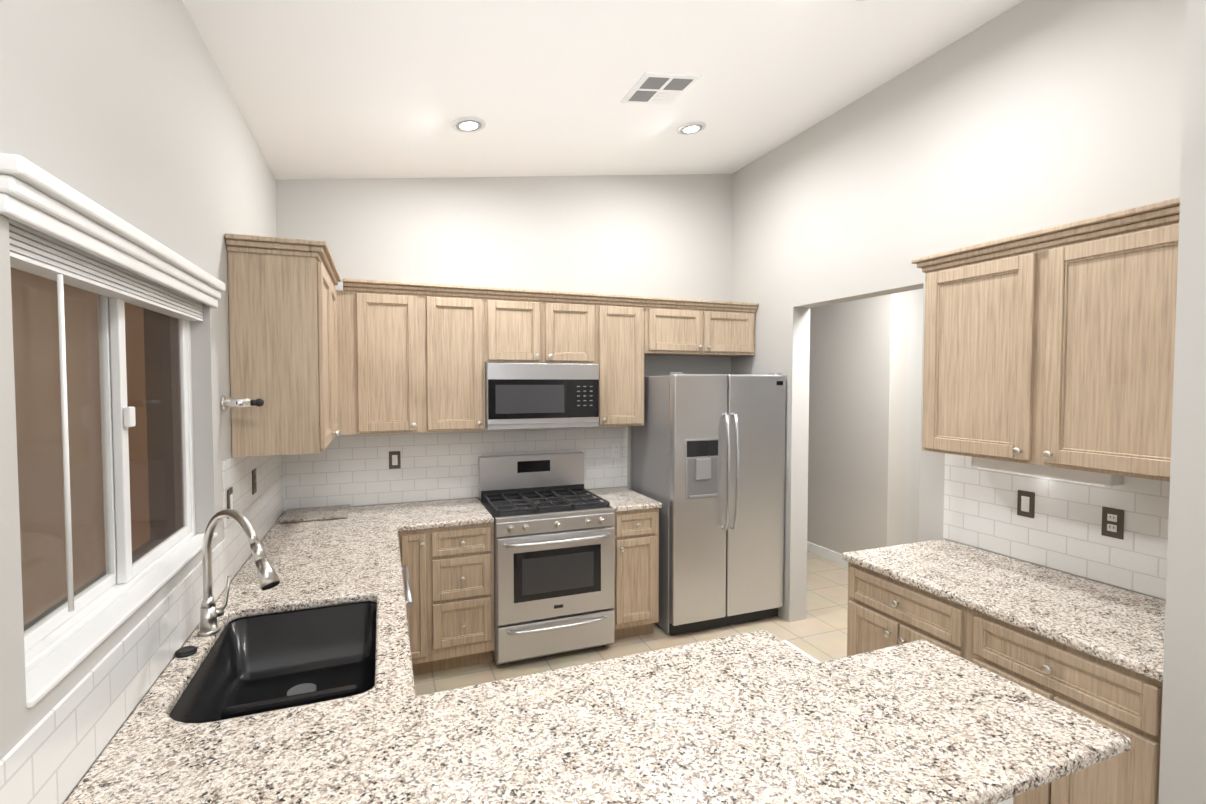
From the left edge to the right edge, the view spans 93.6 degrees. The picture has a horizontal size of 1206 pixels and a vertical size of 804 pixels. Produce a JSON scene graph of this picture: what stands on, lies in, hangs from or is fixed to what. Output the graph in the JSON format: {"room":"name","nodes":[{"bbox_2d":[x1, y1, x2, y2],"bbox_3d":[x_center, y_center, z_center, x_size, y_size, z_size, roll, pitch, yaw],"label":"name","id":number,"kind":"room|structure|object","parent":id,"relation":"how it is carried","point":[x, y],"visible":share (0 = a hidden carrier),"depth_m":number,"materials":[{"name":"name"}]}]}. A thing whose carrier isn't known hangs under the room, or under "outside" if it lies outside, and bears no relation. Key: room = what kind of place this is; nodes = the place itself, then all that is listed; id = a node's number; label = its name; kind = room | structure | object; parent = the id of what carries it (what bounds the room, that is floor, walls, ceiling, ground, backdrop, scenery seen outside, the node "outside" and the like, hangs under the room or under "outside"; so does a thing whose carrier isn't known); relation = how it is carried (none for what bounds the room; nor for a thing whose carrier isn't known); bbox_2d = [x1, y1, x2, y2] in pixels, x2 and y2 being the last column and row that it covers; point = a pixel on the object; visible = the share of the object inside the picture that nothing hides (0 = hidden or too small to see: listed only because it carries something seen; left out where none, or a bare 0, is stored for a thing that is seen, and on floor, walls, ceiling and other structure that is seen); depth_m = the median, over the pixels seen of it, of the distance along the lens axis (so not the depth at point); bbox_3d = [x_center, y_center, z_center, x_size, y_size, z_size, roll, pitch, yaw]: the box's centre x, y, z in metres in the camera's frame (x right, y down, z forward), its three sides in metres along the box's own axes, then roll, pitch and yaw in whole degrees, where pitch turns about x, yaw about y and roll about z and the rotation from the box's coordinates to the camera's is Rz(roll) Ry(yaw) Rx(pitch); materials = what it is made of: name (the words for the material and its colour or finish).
{"room":"kitchen","nodes":[
{"label":"kitchen","id":0,"kind":"room"},
{"bbox_2d":[0,0,281,803],"bbox_3d":[-1.188,0.157,1.159,0.200,3.050,15.000,-1,2,-21],"label":"wall","id":1,"kind":"structure","parent":0,"point":[128,111],"depth_m":1.49,"materials":[{"name":"grey paint"}]},
{"bbox_2d":[0,153,225,707],"bbox_3d":[-1.267,0.048,1.519,0.171,0.947,1.305,-1,2,-21],"label":"window","id":2,"kind":"structure","parent":1,"relation":"in","point":[60,232],"depth_m":1.41,"materials":[{"name":"white plastic"}]},
{"bbox_2d":[0,455,287,803],"bbox_3d":[-1.382,0.491,1.955,0.008,0.494,3.400,-1,2,-21],"label":"tile backsplash","id":3,"kind":"structure","parent":1,"relation":"attached to","point":[56,752],"depth_m":1.38,"materials":[{"name":"white tile"}]},
{"bbox_2d":[227,487,232,518],"bbox_3d":[-1.505,0.407,2.290,0.009,0.116,0.072,-1,2,-21],"label":"outlet","id":4,"kind":"object","parent":3,"relation":"attached to","point":[230,491],"depth_m":2.28,"materials":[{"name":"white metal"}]},
{"bbox_2d":[252,468,256,494],"bbox_3d":[-1.677,0.382,2.728,0.009,0.116,0.072,-1,2,-21],"label":"outlet","id":5,"kind":"object","parent":3,"relation":"attached to","point":[254,479],"depth_m":2.71,"materials":[{"name":"brown metal"}]},
{"bbox_2d":[220,395,263,410],"bbox_3d":[-1.434,0.003,2.261,0.144,0.060,0.060,-1,2,-21],"label":"towel holder","id":6,"kind":"object","parent":1,"relation":"attached to","point":[225,402],"visible":1,"depth_m":2.24,"materials":[{"name":"silver metal"}]},
{"bbox_2d":[225,233,348,456],"bbox_3d":[-1.519,-0.242,2.798,0.378,0.911,0.900,-1,2,-21],"label":"upper cabinet","id":7,"kind":"object","parent":1,"relation":"attached to","point":[318,362],"depth_m":2.42,"materials":[{"name":"brown wood"}]},
{"bbox_2d":[175,646,196,657],"bbox_3d":[-1.240,0.740,1.686,0.054,0.016,0.054,-1,2,-21],"label":"cover","id":8,"kind":"object","parent":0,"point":[187,651],"depth_m":1.67,"materials":[{"name":"black plastic"}]},
{"bbox_2d":[276,174,731,511],"bbox_3d":[-0.438,-0.926,4.207,3.440,5.000,0.200,-1,2,-21],"label":"wall","id":9,"kind":"structure","parent":0,"point":[666,236],"depth_m":4.08,"materials":[{"name":"grey paint"}]},
{"bbox_2d":[284,426,626,508],"bbox_3d":[-0.894,0.420,3.964,2.320,0.494,0.008,-1,2,-21],"label":"tile backsplash","id":10,"kind":"structure","parent":9,"relation":"attached to","point":[354,470],"depth_m":3.84,"materials":[{"name":"white tile"}]},
{"bbox_2d":[389,451,400,468],"bbox_3d":[-1.383,0.385,3.763,0.072,0.116,0.009,-1,2,-21],"label":"outlet","id":11,"kind":"object","parent":10,"relation":"attached to","point":[394,456],"depth_m":3.76,"materials":[{"name":"brown metal"}]},
{"bbox_2d":[612,443,620,457],"bbox_3d":[0.101,0.370,4.342,0.072,0.116,0.009,-1,2,-21],"label":"outlet","id":12,"kind":"object","parent":10,"relation":"attached to","point":[616,447],"depth_m":4.34,"materials":[{"name":"white plastic"}]},
{"bbox_2d":[345,278,758,434],"bbox_3d":[-0.400,-0.283,3.925,3.283,0.915,0.389,-1,2,-21],"label":"upper cabinet","id":13,"kind":"object","parent":9,"relation":"attached to","point":[416,354],"depth_m":3.63,"materials":[{"name":"brown wood"}]},
{"bbox_2d":[485,363,598,429],"bbox_3d":[-0.450,-0.048,3.905,0.756,0.425,0.404,-1,2,-21],"label":"microwave","id":14,"kind":"object","parent":13,"relation":"attached to","point":[533,395],"visible":0.98,"depth_m":3.71,"materials":[{"name":"grey metal"}]},
{"bbox_2d":[182,0,1023,179],"bbox_3d":[3.335,-2.144,2.844,9.910,1.667,15.400,-1,2,-21],"label":"ceiling","id":15,"kind":"structure","parent":0,"point":[349,89],"depth_m":2.67,"materials":[{"name":"white paint"}]},
{"bbox_2d":[451,117,485,132],"bbox_3d":[-0.722,-1.492,3.045,0.179,0.039,0.179,-1,2,-27],"label":"recessed light","id":16,"kind":"object","parent":15,"relation":"in","point":[468,124],"depth_m":3.03,"materials":[{"name":"white"}]},
{"bbox_2d":[621,71,700,104],"bbox_3d":[0.294,-1.615,2.927,0.310,0.016,0.310,-10,5,-21],"label":"ceiling vent","id":17,"kind":"object","parent":15,"relation":"in","point":[659,88],"visible":0.96,"depth_m":2.90,"materials":[{"name":"white metal"}]},
{"bbox_2d":[677,121,705,134],"bbox_3d":[0.549,-1.703,3.522,0.179,0.039,0.179,-1,2,-27],"label":"recessed light","id":18,"kind":"object","parent":15,"relation":"in","point":[689,128],"depth_m":3.50,"materials":[{"name":"white"}]},
{"bbox_2d":[413,552,847,695],"bbox_3d":[0.141,1.646,3.611,15.000,0.100,18.500,-1,2,-21],"label":"floor","id":19,"kind":"structure","parent":0,"point":[819,633],"depth_m":3.79,"materials":[{"name":"tile"}]},
{"bbox_2d":[235,568,406,619],"bbox_3d":[-1.217,1.198,2.452,0.651,0.878,0.640,-1,2,-21],"label":"base cabinet","id":20,"kind":"object","parent":19,"relation":"on","point":[405,578],"depth_m":2.21,"materials":[{"name":"brown wood"}]},
{"bbox_2d":[63,501,490,803],"bbox_3d":[-1.083,0.649,2.141,0.690,0.667,3.260,-1,2,-21],"label":"countertop","id":21,"kind":"structure","parent":20,"relation":"on","point":[319,702],"depth_m":1.50,"materials":[{"name":"stone"}]},
{"bbox_2d":[197,509,279,636],"bbox_3d":[-1.125,0.538,1.741,0.278,0.417,0.350,-1,2,-21],"label":"faucet","id":22,"kind":"object","parent":21,"relation":"on","point":[268,578],"depth_m":1.80,"materials":[{"name":"silver metal"}]},
{"bbox_2d":[169,601,376,722],"bbox_3d":[-0.959,0.890,1.753,0.504,0.213,0.774,-1,2,-21],"label":"sink","id":23,"kind":"object","parent":21,"relation":"in","point":[261,663],"depth_m":2.03,"materials":[{"name":"black ceramic"}]},
{"bbox_2d":[398,523,494,674],"bbox_3d":[-1.021,1.158,3.575,0.565,0.878,0.664,-1,2,-21],"label":"base cabinet","id":24,"kind":"object","parent":19,"relation":"on","point":[450,614],"visible":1,"depth_m":3.31,"materials":[{"name":"brown wood"}]},
{"bbox_2d":[427,498,493,527],"bbox_3d":[-1.012,0.699,3.572,0.540,0.035,0.650,-1,2,-21],"label":"countertop","id":25,"kind":"structure","parent":24,"relation":"on","point":[468,511],"depth_m":3.48,"materials":[{"name":"stone"}]},
{"bbox_2d":[478,452,614,664],"bbox_3d":[-0.385,0.988,3.768,0.760,1.205,0.730,-1,2,-21],"label":"range","id":26,"kind":"object","parent":19,"relation":"on","point":[554,523],"visible":1,"depth_m":3.52,"materials":[{"name":"silver metal"}]},
{"bbox_2d":[614,508,658,639],"bbox_3d":[0.114,1.143,4.018,0.341,0.878,0.664,-1,2,-21],"label":"base cabinet","id":27,"kind":"object","parent":19,"relation":"on","point":[636,572],"visible":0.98,"depth_m":3.75,"materials":[{"name":"brown wood"}]},
{"bbox_2d":[585,487,661,511],"bbox_3d":[0.116,0.684,4.018,0.356,0.035,0.640,-1,2,-21],"label":"countertop","id":28,"kind":"structure","parent":27,"relation":"on","point":[619,499],"depth_m":3.90,"materials":[{"name":"stone"}]},
{"bbox_2d":[632,372,785,634],"bbox_3d":[0.778,0.676,4.187,0.900,1.775,0.756,-1,2,-21],"label":"refrigerator","id":29,"kind":"object","parent":19,"relation":"on","point":[708,461],"visible":1,"depth_m":3.89,"materials":[{"name":"grey metal"}]},
{"bbox_2d":[783,640,1012,803],"bbox_3d":[-0.116,1.242,1.219,1.806,0.878,0.740,-1,2,-21],"label":"base cabinet","id":30,"kind":"object","parent":19,"relation":"on","point":[1009,801],"visible":0.02,"depth_m":1.74,"materials":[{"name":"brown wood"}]},
{"bbox_2d":[491,630,1130,803],"bbox_3d":[0.363,0.777,1.378,1.507,0.035,0.780,-1,2,-21],"label":"countertop","id":31,"kind":"structure","parent":30,"relation":"on","point":[745,718],"depth_m":1.31,"materials":[{"name":"stone"}]},
{"bbox_2d":[847,562,1162,803],"bbox_3d":[1.653,1.205,2.261,0.689,0.878,1.182,-1,2,-21],"label":"base cabinet","id":32,"kind":"object","parent":19,"relation":"on","point":[884,611],"visible":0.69,"depth_m":1.88,"materials":[{"name":"brown wood"}]},
{"bbox_2d":[842,539,1165,681],"bbox_3d":[1.661,0.746,2.256,0.670,0.035,1.197,-1,2,-21],"label":"countertop","id":33,"kind":"structure","parent":32,"relation":"on","point":[1123,628],"depth_m":2.12,"materials":[{"name":"stone"}]},
{"bbox_2d":[807,291,910,553],"bbox_3d":[1.548,-1.037,7.341,0.200,5.000,5.400,-1,2,-21],"label":"wall","id":34,"kind":"structure","parent":0,"point":[865,375],"depth_m":5.12,"materials":[{"name":"grey paint"}]},
{"bbox_2d":[807,541,847,566],"bbox_3d":[1.451,1.413,7.382,0.018,0.100,5.415,-1,2,-21],"label":"baseboard","id":35,"kind":"structure","parent":34,"relation":"attached to","point":[825,553],"depth_m":5.50,"materials":[{"name":"white wood"}]},
{"bbox_2d":[907,289,922,543],"bbox_3d":[4.780,-0.983,5.812,4.690,5.000,0.200,-1,2,-21],"label":"wall","id":36,"kind":"structure","parent":0,"point":[913,470],"depth_m":4.94,"materials":[{"name":"grey paint"}]},
{"bbox_2d":[731,0,1186,621],"bbox_3d":[1.701,-0.893,3.252,0.150,5.000,3.135,-1,2,-21],"label":"wall","id":37,"kind":"structure","parent":0,"point":[1025,116],"depth_m":2.90,"materials":[{"name":"grey paint"}]},
{"bbox_2d":[911,197,1179,481],"bbox_3d":[1.819,-0.206,2.236,0.378,0.900,1.107,-1,2,-21],"label":"upper cabinet","id":38,"kind":"object","parent":37,"relation":"attached to","point":[1053,346],"visible":1,"depth_m":2.11,"materials":[{"name":"brown wood"}]},
{"bbox_2d":[971,457,1123,485],"bbox_3d":[1.890,0.289,2.452,0.091,0.061,0.560,-1,2,-21],"label":"under-cabinet light","id":39,"kind":"object","parent":38,"relation":"attached to","point":[1086,477],"visible":0.58,"depth_m":2.37,"materials":[{"name":"white plastic"}]},
{"bbox_2d":[943,453,1169,599],"bbox_3d":[1.980,0.481,2.367,0.008,0.484,1.195,-1,2,-21],"label":"tile backsplash","id":40,"kind":"structure","parent":37,"relation":"attached to","point":[1063,534],"depth_m":2.40,"materials":[{"name":"white tile"}]},
{"bbox_2d":[1017,490,1034,517],"bbox_3d":[1.901,0.458,2.547,0.009,0.116,0.072,-1,2,-21],"label":"outlet","id":41,"kind":"object","parent":40,"relation":"attached to","point":[1026,499],"depth_m":2.54,"materials":[{"name":"brown metal"}]},
{"bbox_2d":[1101,507,1123,539],"bbox_3d":[2.019,0.479,2.245,0.009,0.116,0.072,-1,2,-21],"label":"outlet","id":42,"kind":"object","parent":40,"relation":"attached to","point":[1113,522],"depth_m":2.24,"materials":[{"name":"brown metal"}]},
{"bbox_2d":[1159,0,1205,803],"bbox_3d":[1.892,-0.834,1.580,0.690,5.000,0.120,-1,2,-21],"label":"wall","id":43,"kind":"structure","parent":0,"point":[1182,778],"depth_m":1.49,"materials":[{"name":"grey paint"}]},
{"label":"outside","id":44,"kind":"structure","parent":0,"visible":0},
{"bbox_2d":[10,268,149,624],"bbox_3d":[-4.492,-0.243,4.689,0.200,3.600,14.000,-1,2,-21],"label":"screen","id":45,"kind":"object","parent":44,"point":[46,373],"depth_m":4.52,"materials":[{"name":"fabric"}]}
]}

